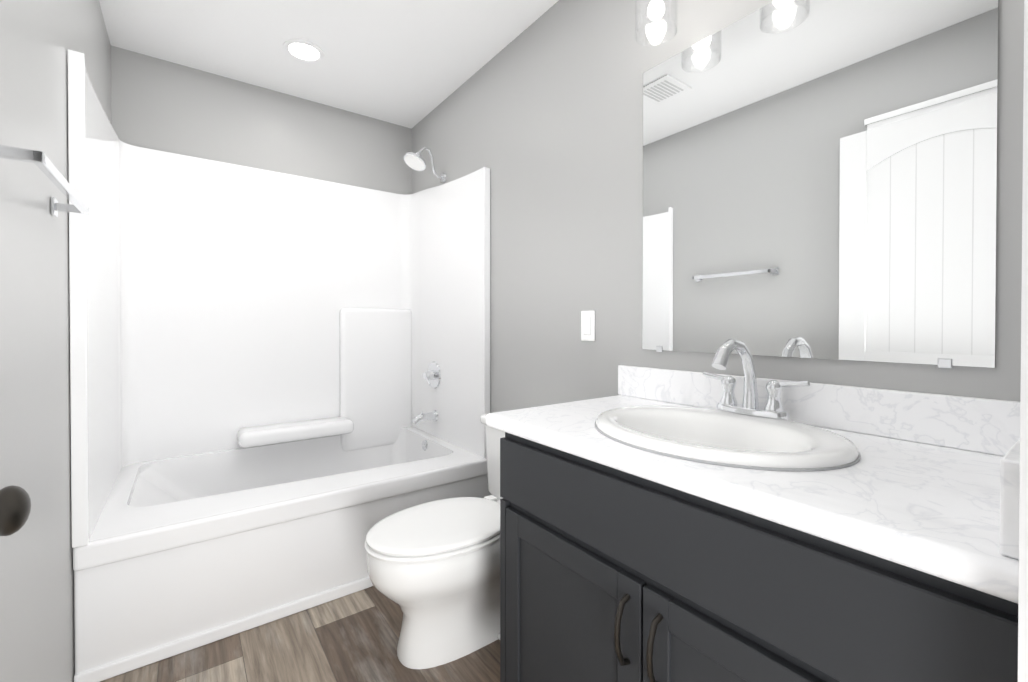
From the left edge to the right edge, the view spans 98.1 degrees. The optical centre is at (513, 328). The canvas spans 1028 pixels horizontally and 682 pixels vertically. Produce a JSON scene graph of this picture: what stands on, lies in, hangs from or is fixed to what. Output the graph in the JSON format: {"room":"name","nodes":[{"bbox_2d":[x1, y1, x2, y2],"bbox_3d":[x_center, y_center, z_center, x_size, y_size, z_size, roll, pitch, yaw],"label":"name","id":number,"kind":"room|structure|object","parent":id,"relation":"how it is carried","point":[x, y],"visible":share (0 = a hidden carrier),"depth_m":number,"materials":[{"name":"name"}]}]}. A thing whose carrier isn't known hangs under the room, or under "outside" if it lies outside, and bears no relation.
{"room":"bathroom","nodes":[
{"label":"bathroom","id":0,"kind":"room"},
{"bbox_2d":[0,485,30,535],"bbox_3d":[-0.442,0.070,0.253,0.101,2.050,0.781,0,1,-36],"label":"door knob","id":1,"kind":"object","parent":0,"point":[15,505],"depth_m":0.53,"materials":[{"name":"black metal"}]},
{"bbox_2d":[0,0,110,681],"bbox_3d":[-0.928,-0.119,0.700,0.100,2.444,3.700,0,1,-36],"label":"wall","id":2,"kind":"structure","parent":0,"point":[39,39],"depth_m":1.05,"materials":[{"name":"grey paint"}]},
{"bbox_2d":[0,145,88,216],"bbox_3d":[-1.044,-0.320,1.001,0.070,0.044,0.519,0,1,-36],"label":"towel rail","id":3,"kind":"object","parent":2,"relation":"attached to","point":[45,165],"visible":1,"depth_m":0.91,"materials":[{"name":"silver metal"}]},
{"bbox_2d":[111,46,411,194],"bbox_3d":[-1.340,-0.136,2.631,1.524,2.444,0.100,0,1,-36],"label":"wall","id":4,"kind":"structure","parent":0,"point":[163,105],"depth_m":2.47,"materials":[{"name":"grey paint"}]},
{"bbox_2d":[100,586,499,681],"bbox_3d":[-0.274,1.129,1.192,1.724,0.060,3.700,0,1,-36],"label":"floor","id":5,"kind":"structure","parent":0,"point":[353,637],"depth_m":1.50,"materials":[{"name":"brown wood"}]},
{"bbox_2d":[67,49,490,681],"bbox_3d":[-1.012,0.103,2.187,1.520,1.975,1.004,0,1,-36],"label":"shower","id":6,"kind":"object","parent":5,"relation":"on","point":[255,353],"visible":0.88,"depth_m":2.25,"materials":[{"name":"white plastic"}]},
{"bbox_2d":[422,440,427,449],"bbox_3d":[-0.529,0.688,2.639,0.016,0.061,0.062,0,1,-36],"label":"bathtub overflow drain","id":7,"kind":"object","parent":6,"relation":"attached to","point":[424,444],"visible":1,"depth_m":2.63,"materials":[{"name":"silver metal"}]},
{"bbox_2d":[412,410,437,425],"bbox_3d":[-0.532,0.525,2.636,0.150,0.080,0.068,0,1,-36],"label":"tub spout","id":8,"kind":"object","parent":6,"relation":"attached to","point":[423,417],"visible":1,"depth_m":2.62,"materials":[{"name":"silver metal"}]},
{"bbox_2d":[423,361,440,388],"bbox_3d":[-0.509,0.278,2.669,0.070,0.164,0.164,0,1,-36],"label":"tub valve","id":9,"kind":"object","parent":6,"relation":"attached to","point":[432,375],"visible":1,"depth_m":2.66,"materials":[{"name":"silver metal"}]},
{"bbox_2d":[364,414,504,668],"bbox_3d":[-0.151,0.733,1.639,0.780,0.725,0.456,0,1,-36],"label":"toilet","id":10,"kind":"object","parent":5,"relation":"on","point":[433,569],"visible":0.65,"depth_m":1.46,"materials":[{"name":"white ceramic"}]},
{"bbox_2d":[500,432,1017,681],"bbox_3d":[0.447,0.688,0.997,0.585,0.824,0.953,0,1,-36],"label":"bathroom vanity","id":11,"kind":"object","parent":5,"relation":"on","point":[608,574],"visible":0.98,"depth_m":0.76,"materials":[{"name":"grey wood"}]},
{"bbox_2d":[486,365,1019,603],"bbox_3d":[0.444,0.204,1.011,0.569,0.142,0.990,0,1,-36],"label":"countertop","id":12,"kind":"structure","parent":11,"relation":"on","point":[928,483],"depth_m":0.75,"materials":[{"name":"stone"}]},
{"bbox_2d":[595,405,860,470],"bbox_3d":[0.437,0.299,1.000,0.457,0.172,0.543,0,1,-36],"label":"sink","id":13,"kind":"object","parent":12,"relation":"in","point":[712,436],"visible":0.58,"depth_m":0.96,"materials":[{"name":"white ceramic"}]},
{"bbox_2d":[703,339,809,418],"bbox_3d":[0.540,0.118,1.081,0.194,0.189,0.258,0,1,-36],"label":"faucet","id":14,"kind":"object","parent":12,"relation":"on","point":[773,408],"visible":1,"depth_m":1.09,"materials":[{"name":"silver metal"}]},
{"bbox_2d":[99,0,558,128],"bbox_3d":[-0.274,-1.385,1.170,1.724,0.080,3.700,0,1,-36],"label":"ceiling","id":15,"kind":"structure","parent":0,"point":[411,64],"depth_m":2.09,"materials":[{"name":"white paint"}]},
{"bbox_2d":[283,39,324,62],"bbox_3d":[-1.022,-1.349,2.172,0.184,0.009,0.184,0,1,-36],"label":"recessed light","id":16,"kind":"object","parent":15,"relation":"in","point":[305,51],"visible":1,"depth_m":2.16,"materials":[{"name":"white plastic"}]},
{"bbox_2d":[411,0,1023,494],"bbox_3d":[0.380,-0.127,1.663,0.100,2.444,3.700,0,1,-36],"label":"wall","id":17,"kind":"structure","parent":0,"point":[541,116],"depth_m":1.71,"materials":[{"name":"grey paint"}]},
{"bbox_2d":[404,147,445,182],"bbox_3d":[-0.514,-0.961,2.578,0.247,0.186,0.132,0,1,-36],"label":"shower head","id":18,"kind":"object","parent":17,"relation":"attached to","point":[415,161],"visible":1,"depth_m":2.56},
{"bbox_2d":[581,311,594,340],"bbox_3d":[0.282,-0.012,1.705,0.008,0.116,0.070,0,1,-36],"label":"switch plate","id":19,"kind":"object","parent":17,"relation":"attached to","point":[587,325],"visible":1,"depth_m":1.70,"materials":[{"name":"white plastic"}]},
{"bbox_2d":[635,0,677,45],"bbox_3d":[0.591,-1.026,1.127,0.184,0.320,0.660,0,1,-36],"label":"sconce","id":20,"kind":"object","parent":17,"relation":"attached to","point":[656,9],"visible":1,"depth_m":1.30,"materials":[{"name":"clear glass"}]},
{"bbox_2d":[642,0,998,368],"bbox_3d":[0.673,-0.388,1.170,0.009,0.930,0.811,0,1,-36],"label":"mirror","id":21,"kind":"object","parent":17,"relation":"attached to","point":[819,179],"visible":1,"depth_m":1.06,"materials":[{"name":"silver glass"}]},
{"bbox_3d":[0.391,-0.115,0.278,1.524,2.444,0.120,0,1,-36],"label":"wall","id":22,"kind":"structure","parent":0,"visible":0},
{"bbox_2d":[1018,0,1027,681],"bbox_3d":[0.184,0.053,0.126,0.890,2.110,0.129,0,1,-36],"label":"door frame","id":23,"kind":"structure","parent":22,"relation":"attached to","point":[1023,602],"depth_m":0.43,"materials":[{"name":"white wood"}]}
]}

